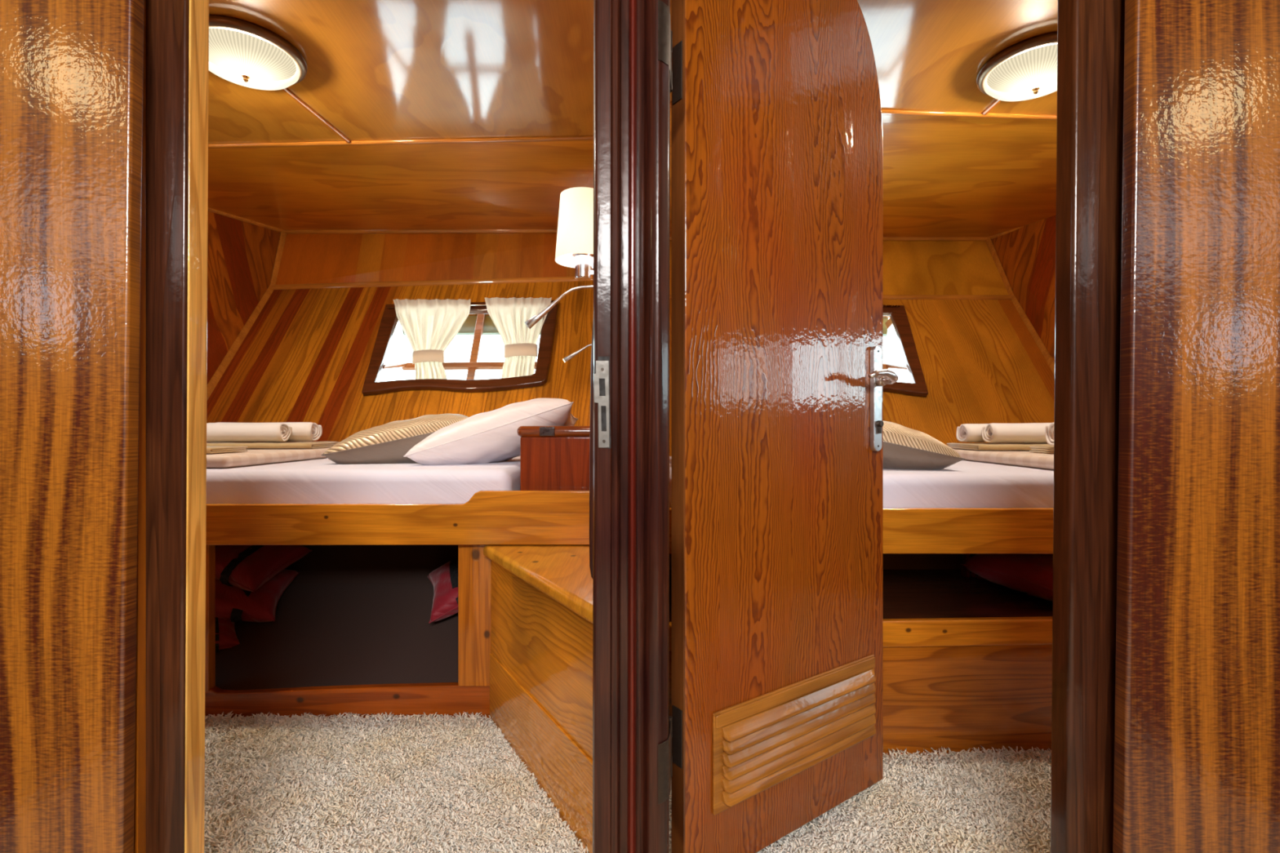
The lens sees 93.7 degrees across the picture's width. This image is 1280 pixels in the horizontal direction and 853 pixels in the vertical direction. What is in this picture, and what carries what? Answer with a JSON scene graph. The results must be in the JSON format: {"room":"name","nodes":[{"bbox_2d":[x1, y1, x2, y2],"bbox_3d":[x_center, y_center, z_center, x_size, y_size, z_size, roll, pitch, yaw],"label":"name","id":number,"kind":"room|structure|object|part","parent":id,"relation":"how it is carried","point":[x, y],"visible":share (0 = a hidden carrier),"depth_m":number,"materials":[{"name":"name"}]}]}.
{"room":"boat corridor","nodes":[
{"label":"boat corridor","id":0,"kind":"room"},
{"bbox_2d":[0,0,145,852],"bbox_3d":[-1.920,-0.145,1.045,2.159,2.290,0.090,0,0,0],"label":"wall","id":1,"kind":"structure","parent":0,"point":[72,71],"depth_m":1.00,"materials":[{"name":"brown wood"}]},
{"bbox_2d":[145,0,208,852],"bbox_3d":[-0.845,-0.145,1.076,0.113,2.290,0.052,0,0,0],"label":"trim","id":2,"kind":"structure","parent":1,"relation":"attached to","point":[177,31],"depth_m":1.05,"materials":[{"name":"brown wood"}]},
{"bbox_2d":[206,211,280,385],"bbox_3d":[-2.550,-0.320,3.131,0.400,1.940,1.663,0,0,0],"label":"wall","id":3,"kind":"structure","parent":0,"point":[241,255],"depth_m":3.59,"materials":[{"name":"brown wood"}]},
{"bbox_2d":[206,286,273,400],"bbox_3d":[-2.342,-0.351,3.387,0.034,1.087,0.901,0,0,0],"label":"trim","id":4,"kind":"structure","parent":3,"relation":"attached to","point":[213,382],"depth_m":3.48,"materials":[{"name":"brown wood"}]},
{"bbox_2d":[208,207,284,232],"bbox_3d":[-2.445,-1.283,3.748,0.023,0.021,0.466,0,0,27],"label":"trim","id":5,"kind":"structure","parent":3,"relation":"attached to","point":[211,210],"depth_m":3.72,"materials":[{"name":"brown wood"}]},
{"bbox_2d":[269,231,286,286],"bbox_3d":[-2.342,-1.087,3.890,0.025,0.414,0.160,0,0,0],"label":"trim","id":6,"kind":"structure","parent":3,"relation":"attached to","point":[282,236],"depth_m":3.88,"materials":[{"name":"brown wood"}]},
{"bbox_2d":[215,545,457,690],"bbox_3d":[-1.250,0.656,2.404,2.400,0.557,0.747,0,0,0],"label":"compartment","id":7,"kind":"structure","parent":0,"point":[352,615],"depth_m":2.30,"materials":[{"name":"brown wood"}]},
{"bbox_2d":[215,617,239,653],"bbox_3d":[-1.660,0.765,2.219,0.307,0.136,0.207,0,0,-39],"label":"jacket","id":8,"kind":"object","parent":7,"relation":"on","point":[225,633],"visible":0.16,"depth_m":2.23,"materials":[{"name":"red fabric"}]},
{"bbox_2d":[215,568,300,622],"bbox_3d":[-1.640,0.655,2.379,0.455,0.200,0.280,0,0,-15],"label":"jacket","id":9,"kind":"object","parent":7,"relation":"on","point":[233,603],"visible":0.43,"depth_m":2.31,"materials":[{"name":"red fabric"}]},
{"bbox_2d":[215,545,312,591],"bbox_3d":[-1.660,0.524,2.470,0.475,0.228,0.286,0,0,10],"label":"pillow","id":10,"kind":"object","parent":9,"relation":"on","point":[245,567],"visible":0.46,"depth_m":2.38,"materials":[{"name":"red fabric"}]},
{"bbox_2d":[206,280,593,442],"bbox_3d":[-1.200,-0.148,3.251,2.300,1.634,1.332,0,0,0],"label":"wall","id":11,"kind":"structure","parent":0,"point":[306,356],"depth_m":3.39,"materials":[{"name":"brown wood"}]},
{"bbox_2d":[271,276,593,289],"bbox_3d":[-1.200,-0.925,3.851,2.302,0.114,0.014,0,0,-2],"label":"trim","id":12,"kind":"structure","parent":11,"relation":"attached to","point":[548,279],"depth_m":3.84,"materials":[{"name":"brown wood"}]},
{"bbox_2d":[361,300,558,395],"bbox_3d":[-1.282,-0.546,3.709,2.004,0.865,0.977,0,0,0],"label":"window","id":13,"kind":"structure","parent":11,"relation":"in","point":[478,323],"depth_m":3.43,"materials":[{"name":"brown wood"}]},
{"bbox_3d":[-1.039,-0.505,3.744,1.175,0.602,0.654,0,0,0],"label":"sash","id":14,"kind":"part","parent":13,"relation":"part of","materials":[{"name":"brown wood"}]},
{"bbox_2d":[402,315,541,335],"bbox_3d":[-1.038,-0.764,4.065,1.261,0.326,0.244,0,0,0],"label":"curtain","id":15,"kind":"object","parent":13,"relation":"attached to","point":[468,328],"depth_m":3.97,"materials":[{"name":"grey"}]},
{"bbox_2d":[386,302,558,308],"bbox_3d":[-1.012,-0.737,3.645,1.034,0.042,0.009,0,0,-2],"label":"curtain rod","id":16,"kind":"object","parent":13,"relation":"attached to","point":[551,302],"visible":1,"depth_m":3.64,"materials":[{"name":"silver metal"}]},
{"bbox_2d":[392,298,471,379],"bbox_3d":[-1.262,-0.495,3.480,0.489,0.559,0.371,0,0,0],"label":"curtain","id":17,"kind":"object","parent":16,"relation":"hanging from","point":[429,326],"visible":0.91,"depth_m":3.54,"materials":[{"name":"white fabric"}]},
{"bbox_2d":[484,297,551,377],"bbox_3d":[-0.742,-0.506,3.490,0.412,0.560,0.372,0,0,0],"label":"curtain","id":18,"kind":"object","parent":16,"relation":"hanging from","point":[508,316],"visible":0.91,"depth_m":3.53,"materials":[{"name":"white fabric"}]},
{"bbox_2d":[208,0,593,230],"bbox_3d":[-1.575,-1.305,2.575,3.050,0.030,3.150,0,0,0],"label":"ceiling","id":19,"kind":"structure","parent":0,"point":[377,69],"depth_m":2.50,"materials":[{"name":"brown wood"}]},
{"bbox_2d":[208,13,306,90],"bbox_3d":[-1.350,-1.235,2.055,0.368,0.110,0.368,0,0,0],"label":"ceiling light","id":20,"kind":"object","parent":19,"relation":"attached to","point":[242,52],"visible":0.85,"depth_m":1.99,"materials":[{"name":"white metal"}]},
{"bbox_2d":[281,87,350,142],"bbox_3d":[-1.392,-1.284,1.875,0.022,0.012,1.657,0,0,5],"label":"trim","id":21,"kind":"structure","parent":19,"relation":"attached to","point":[290,93],"depth_m":2.46,"materials":[{"name":"brown wood"}]},
{"bbox_2d":[208,135,593,148],"bbox_3d":[-1.575,-1.284,2.733,3.053,0.012,0.028,0,0,2],"label":"trim","id":22,"kind":"structure","parent":19,"relation":"attached to","point":[585,137],"depth_m":2.70,"materials":[{"name":"brown wood"}]},
{"bbox_2d":[204,718,1049,852],"bbox_3d":[0.000,1.011,1.150,6.400,0.078,6.300,0,0,0],"label":"floor","id":23,"kind":"structure","parent":0,"point":[318,832],"depth_m":1.50,"materials":[{"name":"beige carpet"}]},
{"bbox_2d":[204,711,589,852],"bbox_3d":[-0.791,0.958,1.554,1.570,0.028,0.916,0,0,0],"label":"carpet","id":24,"kind":"object","parent":23,"relation":"on","point":[241,733],"visible":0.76,"depth_m":1.59,"materials":[{"name":"beige carpet"}]},
{"bbox_2d":[204,490,589,718],"bbox_3d":[-1.297,0.591,2.375,2.507,0.762,0.850,0,0,0],"label":"bed","id":25,"kind":"object","parent":23,"relation":"on","point":[490,517],"visible":0.55,"depth_m":1.95,"materials":[{"name":"brown wood"}]},
{"bbox_3d":[-1.496,0.615,2.008,0.128,0.530,0.034,0,0,0],"label":"post","id":26,"kind":"part","parent":25,"relation":"part of","materials":[{"name":"brown wood"}]},
{"bbox_3d":[-1.510,0.916,2.010,2.080,0.112,0.030,0,0,0],"label":"sill","id":27,"kind":"part","parent":25,"relation":"part of","materials":[{"name":"brown wood"}]},
{"bbox_2d":[206,456,519,503],"bbox_3d":[-1.233,0.247,2.479,2.326,0.206,0.982,0,0,0],"label":"mattress","id":28,"kind":"object","parent":25,"relation":"on","point":[322,480],"visible":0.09,"depth_m":1.99,"materials":[{"name":"white fabric"}]},
{"bbox_2d":[206,447,330,467],"bbox_3d":[-1.899,0.121,2.495,0.998,0.042,0.930,0,0,0],"label":"blanket","id":29,"kind":"object","parent":28,"relation":"on","point":[252,456],"visible":0.38,"depth_m":2.27,"materials":[{"name":"beige fabric"}]},
{"bbox_2d":[206,445,248,453],"bbox_3d":[-1.792,0.087,2.244,0.517,0.021,0.233,0,0,0],"label":"folded towel","id":30,"kind":"object","parent":29,"relation":"on","point":[210,449],"visible":0.09,"depth_m":2.24,"materials":[{"name":"brown fabric"}]},
{"bbox_2d":[206,441,339,448],"bbox_3d":[-1.740,0.085,2.763,0.562,0.026,0.333,0,0,-6],"label":"folded towel","id":31,"kind":"object","parent":29,"relation":"on","point":[251,445],"visible":0.73,"depth_m":2.62,"materials":[{"name":"brown fabric"}]},
{"bbox_2d":[206,422,292,442],"bbox_3d":[-1.775,0.027,2.703,0.360,0.087,0.099,0,0,-2],"label":"rolled towel","id":32,"kind":"object","parent":31,"relation":"on","point":[215,432],"visible":1,"depth_m":2.66,"materials":[{"name":"white fabric"}]},
{"bbox_2d":[217,422,322,441],"bbox_3d":[-1.760,0.025,2.818,0.489,0.090,0.103,0,0,1],"label":"rolled towel","id":33,"kind":"object","parent":31,"relation":"on","point":[301,431],"visible":0.24,"depth_m":2.78,"materials":[{"name":"white fabric"}]},
{"bbox_2d":[320,413,468,464],"bbox_3d":[-0.930,0.078,2.500,0.584,0.260,0.439,0,0,-6],"label":"cushion","id":34,"kind":"object","parent":28,"relation":"on","point":[386,443],"visible":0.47,"depth_m":2.30,"materials":[{"name":"beige fabric"}]},
{"bbox_2d":[403,398,577,465],"bbox_3d":[-0.565,0.038,2.420,0.631,0.300,0.440,0,0,-6],"label":"pillow","id":35,"kind":"object","parent":28,"relation":"on","point":[489,437],"visible":0.72,"depth_m":2.23,"materials":[{"name":"white fabric"}]},
{"bbox_3d":[-1.278,0.299,1.966,2.470,0.178,0.032,0,0,0],"label":"rail","id":36,"kind":"part","parent":25,"relation":"part of","materials":[{"name":"brown wood"}]},
{"bbox_2d":[427,556,457,623],"bbox_3d":[-0.620,0.580,2.429,0.506,0.326,0.282,0,0,-10],"label":"jacket","id":37,"kind":"object","parent":25,"relation":"hanging from","point":[444,580],"visible":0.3,"depth_m":2.32,"materials":[{"name":"red fabric"}]},
{"bbox_3d":[-0.548,0.607,2.008,0.111,0.513,0.034,0,0,0],"label":"post","id":38,"kind":"part","parent":25,"relation":"part of","materials":[{"name":"brown wood"}]},
{"bbox_2d":[516,426,590,490],"bbox_3d":[-0.235,0.172,2.193,0.360,0.347,0.374,0,0,0],"label":"nightstand","id":39,"kind":"object","parent":25,"relation":"on","point":[553,458],"visible":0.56,"depth_m":2.02,"materials":[{"name":"red wood"}]},
{"bbox_2d":[483,545,592,852],"bbox_3d":[-0.278,0.680,1.627,0.472,0.584,0.741,0,0,0],"label":"storage box","id":40,"kind":"object","parent":23,"relation":"on","point":[541,655],"visible":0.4,"depth_m":1.59,"materials":[{"name":"brown wood"}]},
{"bbox_3d":[-0.283,0.408,1.621,0.461,0.040,0.728,0,0,0],"label":"lid","id":41,"kind":"part","parent":40,"relation":"part of","materials":[{"name":"brown wood"}]},
{"bbox_3d":[-0.267,0.694,1.632,0.020,0.557,0.843,0,0,-31],"label":"panel","id":42,"kind":"part","parent":40,"relation":"part of","materials":[{"name":"brown wood"}]},
{"bbox_2d":[668,746,1051,852],"bbox_3d":[0.703,0.958,1.449,1.332,0.028,0.710,0,0,0],"label":"carpet","id":43,"kind":"object","parent":23,"relation":"on","point":[1028,775],"visible":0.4,"depth_m":1.50,"materials":[{"name":"beige carpet"}]},
{"bbox_2d":[669,569,1052,755],"bbox_3d":[1.245,0.773,2.076,2.410,0.398,0.687,0,0,0],"label":"bed base","id":44,"kind":"object","parent":23,"relation":"on","point":[967,662],"visible":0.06,"depth_m":1.79,"materials":[{"name":"brown wood"}]},
{"bbox_3d":[1.245,0.810,1.808,2.413,0.324,0.020,0,0,-3],"label":"panel","id":45,"kind":"part","parent":44,"relation":"part of","materials":[{"name":"brown wood"}]},
{"bbox_2d":[669,507,1053,553],"bbox_3d":[1.246,0.322,2.360,2.373,0.139,1.040,0,0,0],"label":"bed","id":46,"kind":"object","parent":44,"relation":"on","point":[905,530],"visible":0.16,"depth_m":1.84,"materials":[{"name":"brown wood"}]},
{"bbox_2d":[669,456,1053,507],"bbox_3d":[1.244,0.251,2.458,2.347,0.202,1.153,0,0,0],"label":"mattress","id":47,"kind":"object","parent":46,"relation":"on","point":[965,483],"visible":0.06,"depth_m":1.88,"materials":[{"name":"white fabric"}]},
{"bbox_2d":[883,421,964,470],"bbox_3d":[0.820,0.066,2.270,0.598,0.256,0.461,0,0,8],"label":"cushion","id":48,"kind":"object","parent":47,"relation":"on","point":[904,447],"visible":0.2,"depth_m":2.05,"materials":[{"name":"beige fabric"}]},
{"bbox_2d":[951,448,1053,469],"bbox_3d":[1.905,0.126,2.475,1.028,0.044,1.090,0,0,0],"label":"blanket","id":49,"kind":"object","parent":47,"relation":"on","point":[1019,458],"visible":0.06,"depth_m":2.32,"materials":[{"name":"beige fabric"}]},
{"bbox_2d":[946,442,1050,450],"bbox_3d":[1.710,0.089,2.673,0.542,0.025,0.313,0,0,2],"label":"folded towel","id":50,"kind":"object","parent":49,"relation":"on","point":[975,446],"visible":0.59,"depth_m":2.54,"materials":[{"name":"brown fabric"}]},
{"bbox_2d":[955,423,987,442],"bbox_3d":[1.702,0.030,2.758,0.463,0.089,0.102,0,0,-1],"label":"rolled towel","id":51,"kind":"object","parent":50,"relation":"on","point":[965,433],"visible":0.26,"depth_m":2.72,"materials":[{"name":"white fabric"}]},
{"bbox_2d":[981,422,1050,443],"bbox_3d":[1.743,0.029,2.643,0.424,0.090,0.103,0,0,2],"label":"rolled towel","id":52,"kind":"object","parent":50,"relation":"on","point":[993,433],"visible":0.56,"depth_m":2.61,"materials":[{"name":"white fabric"}]},
{"bbox_2d":[1029,445,1053,453],"bbox_3d":[1.785,0.089,2.258,0.472,0.025,0.283,0,0,0],"label":"folded towel","id":53,"kind":"object","parent":49,"relation":"on","point":[1039,449],"visible":0.02,"depth_m":2.32,"materials":[{"name":"brown fabric"}]},
{"bbox_2d":[1044,422,1053,445],"bbox_3d":[1.755,0.028,2.224,0.457,0.095,0.109,0,0,0],"label":"rolled towel","id":54,"kind":"object","parent":53,"relation":"on","point":[1049,429],"visible":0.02,"depth_m":2.25,"materials":[{"name":"white fabric"}]},
{"bbox_2d":[960,553,985,579],"bbox_3d":[1.360,0.495,2.340,0.204,0.272,0.195,0,0,30],"label":"jacket","id":55,"kind":"object","parent":44,"relation":"on","point":[964,571],"visible":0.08,"depth_m":2.31,"materials":[{"name":"red fabric"}]},
{"bbox_2d":[960,553,1053,601],"bbox_3d":[1.500,0.482,2.100,0.622,0.186,0.365,0,0,-24],"label":"pillow","id":56,"kind":"object","parent":44,"relation":"on","point":[1032,574],"visible":0.21,"depth_m":2.00,"materials":[{"name":"red fabric"}]},
{"bbox_2d":[275,232,1008,294],"bbox_3d":[0.015,-1.056,3.987,4.729,0.469,0.321,0,0,0],"label":"wall","id":57,"kind":"structure","parent":0,"point":[306,258],"depth_m":3.91,"materials":[{"name":"brown wood"}]},
{"bbox_2d":[284,229,557,233],"bbox_3d":[-1.200,-1.284,3.941,2.300,0.026,0.020,0,0,0],"label":"trim","id":58,"kind":"structure","parent":57,"relation":"attached to","point":[407,231],"depth_m":3.94,"materials":[{"name":"brown wood"}]},
{"bbox_2d":[669,236,987,240],"bbox_3d":[1.204,-1.284,4.096,2.349,0.026,0.020,0,0,0],"label":"trim","id":59,"kind":"structure","parent":57,"relation":"attached to","point":[885,238],"depth_m":4.09,"materials":[{"name":"brown wood"}]},
{"bbox_2d":[669,553,962,569],"bbox_3d":[1.265,0.520,2.440,2.470,0.260,0.040,0,0,0],"label":"wall","id":60,"kind":"structure","parent":0,"point":[891,561],"depth_m":2.42,"materials":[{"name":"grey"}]},
{"bbox_2d":[669,299,1054,456],"bbox_3d":[1.204,-0.078,3.266,2.349,1.493,1.174,0,0,0],"label":"wall","id":61,"kind":"structure","parent":0,"point":[980,362],"depth_m":3.43,"materials":[{"name":"brown wood"}]},
{"bbox_2d":[669,294,1014,299],"bbox_3d":[1.204,-0.823,3.817,2.349,0.034,0.014,0,0,0],"label":"trim","id":62,"kind":"structure","parent":61,"relation":"attached to","point":[885,296],"depth_m":3.81,"materials":[{"name":"brown wood"}]},
{"bbox_2d":[883,304,928,396],"bbox_3d":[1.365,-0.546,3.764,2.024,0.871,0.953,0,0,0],"label":"window","id":63,"kind":"structure","parent":61,"relation":"in","point":[898,319],"depth_m":3.50,"materials":[{"name":"brown wood"}]},
{"bbox_2d":[883,317,888,336],"bbox_3d":[1.119,-0.766,4.113,1.274,0.327,0.236,0,0,0],"label":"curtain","id":64,"kind":"object","parent":63,"relation":"attached to","point":[885,330],"depth_m":4.03,"materials":[{"name":"beige fabric"}]},
{"bbox_3d":[1.118,-0.506,3.800,1.193,0.607,0.639,0,0,0],"label":"sash","id":65,"kind":"part","parent":63,"relation":"part of","materials":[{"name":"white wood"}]},
{"bbox_2d":[669,0,1057,236],"bbox_3d":[1.565,-1.305,2.625,3.070,0.030,3.250,0,0,0],"label":"ceiling","id":66,"kind":"structure","parent":0,"point":[944,176],"depth_m":2.59,"materials":[{"name":"brown wood"}]},
{"bbox_2d":[670,102,1057,119],"bbox_3d":[1.565,-1.284,2.487,3.076,0.012,0.028,0,0,-3],"label":"trim","id":67,"kind":"structure","parent":66,"relation":"attached to","point":[884,112],"depth_m":2.47,"materials":[{"name":"brown wood"}]},
{"bbox_2d":[982,99,1001,114],"bbox_3d":[1.417,-1.284,1.755,0.022,0.012,1.410,0,0,0],"label":"trim","id":68,"kind":"structure","parent":66,"relation":"attached to","point":[995,103],"depth_m":2.40,"materials":[{"name":"brown wood"}]},
{"bbox_2d":[976,31,1057,101],"bbox_3d":[1.405,-1.235,2.130,0.368,0.110,0.368,0,0,0],"label":"ceiling light","id":69,"kind":"object","parent":66,"relation":"attached to","point":[1026,69],"visible":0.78,"depth_m":2.08,"materials":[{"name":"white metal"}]},
{"bbox_2d":[991,214,1056,361],"bbox_3d":[2.584,-0.320,3.208,0.411,1.940,1.817,0,0,0],"label":"wall","id":70,"kind":"structure","parent":0,"point":[1026,255],"depth_m":3.70,"materials":[{"name":"brown wood"}]},
{"bbox_2d":[985,237,1013,295],"bbox_3d":[2.370,-1.056,3.961,0.021,0.483,0.301,0,0,0],"label":"trim","id":71,"kind":"structure","parent":70,"relation":"attached to","point":[988,242],"depth_m":3.96,"materials":[{"name":"brown wood"}]},
{"bbox_2d":[987,226,1023,239],"bbox_3d":[2.482,-1.283,3.850,0.021,0.020,0.549,0,0,-24],"label":"trim","id":72,"kind":"structure","parent":70,"relation":"attached to","point":[1014,229],"depth_m":3.99,"materials":[{"name":"brown wood"}]},
{"bbox_2d":[1011,296,1054,375],"bbox_3d":[2.372,-0.320,3.426,0.029,1.020,0.816,0,0,0],"label":"trim","id":73,"kind":"structure","parent":70,"relation":"attached to","point":[1048,358],"depth_m":3.60,"materials":[{"name":"brown wood"}]},
{"bbox_2d":[1112,0,1279,852],"bbox_3d":[1.251,-0.145,1.015,0.892,2.290,0.030,0,0,0],"label":"wall","id":74,"kind":"structure","parent":0,"point":[1197,726],"depth_m":1.00,"materials":[{"name":"brown wood"}]},
{"bbox_3d":[-0.010,-0.145,2.660,0.080,2.290,2.980,0,0,0],"label":"wall","id":75,"kind":"structure","parent":0,"visible":0},
{"bbox_2d":[524,186,593,328],"bbox_3d":[-0.190,-0.474,1.750,0.276,0.395,0.164,0,0,0],"label":"wall lamp","id":76,"kind":"object","parent":75,"relation":"attached to","point":[575,236],"visible":0.75,"depth_m":1.69,"materials":[{"name":"beige fabric"}]},
{"bbox_3d":[-0.191,-0.344,1.731,0.281,0.136,0.029,0,0,-12],"label":"reading arm","id":77,"kind":"part","parent":76,"relation":"part of","materials":[{"name":"silver metal"}]},
{"bbox_3d":[-0.165,-0.577,1.750,0.164,0.190,0.164,0,0,0],"label":"lamp shade","id":78,"kind":"part","parent":76,"relation":"part of","materials":[{"name":"beige fabric"}]},
{"bbox_3d":[-0.165,-0.467,1.750,0.068,0.074,0.068,0,0,0],"label":"stem","id":79,"kind":"part","parent":76,"relation":"part of","materials":[{"name":"silver metal"}]},
{"bbox_2d":[563,343,591,362],"bbox_3d":[-0.209,-0.492,2.850,0.315,0.376,0.164,0,0,0],"label":"wall lamp","id":80,"kind":"object","parent":75,"relation":"attached to","point":[566,359],"visible":0.06,"depth_m":2.84,"materials":[{"name":"silver metal"}]},
{"bbox_2d":[589,0,670,852],"bbox_3d":[-0.018,-0.145,1.121,0.153,2.290,0.097,0,0,0],"label":"trim","id":81,"kind":"structure","parent":75,"relation":"attached to","point":[629,435],"depth_m":1.09,"materials":[{"name":"brown wood"}]},
{"bbox_3d":[-0.069,-0.040,1.076,0.029,0.156,0.003,0,0,0],"label":"strike plate","id":82,"kind":"part","parent":81,"relation":"part of","materials":[{"name":"grey metal"}]},
{"bbox_2d":[657,0,898,852],"bbox_3d":[0.332,-0.088,1.348,0.798,2.053,0.118,0,0,-35],"label":"door","id":83,"kind":"structure","parent":75,"relation":"in","point":[779,376],"depth_m":1.34,"materials":[{"name":"brown wood"}]},
{"bbox_2d":[712,654,875,815],"bbox_3d":[0.379,0.698,1.399,0.458,0.210,0.328,0,0,0],"label":"vent","id":84,"kind":"object","parent":83,"relation":"attached to","point":[765,739],"depth_m":1.36,"materials":[{"name":"brown wood"}]},
{"bbox_3d":[0.614,-0.072,1.562,0.035,0.274,0.014,0,0,-35],"label":"handle plate","id":85,"kind":"part","parent":83,"relation":"part of","materials":[{"name":"silver metal"}]},
{"bbox_3d":[0.596,-0.123,1.502,0.126,0.038,0.066,0,0,-35],"label":"lever","id":86,"kind":"part","parent":83,"relation":"part of","materials":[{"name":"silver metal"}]},
{"bbox_3d":[1.934,-0.145,1.062,2.132,2.290,0.056,0,0,0],"label":"wall","id":87,"kind":"structure","parent":0,"visible":0},
{"bbox_2d":[1050,0,1124,852],"bbox_3d":[0.810,-0.145,1.075,0.126,2.290,0.050,0,0,0],"label":"trim","id":88,"kind":"structure","parent":87,"relation":"attached to","point":[1091,33],"depth_m":1.05,"materials":[{"name":"brown wood"}]}
]}

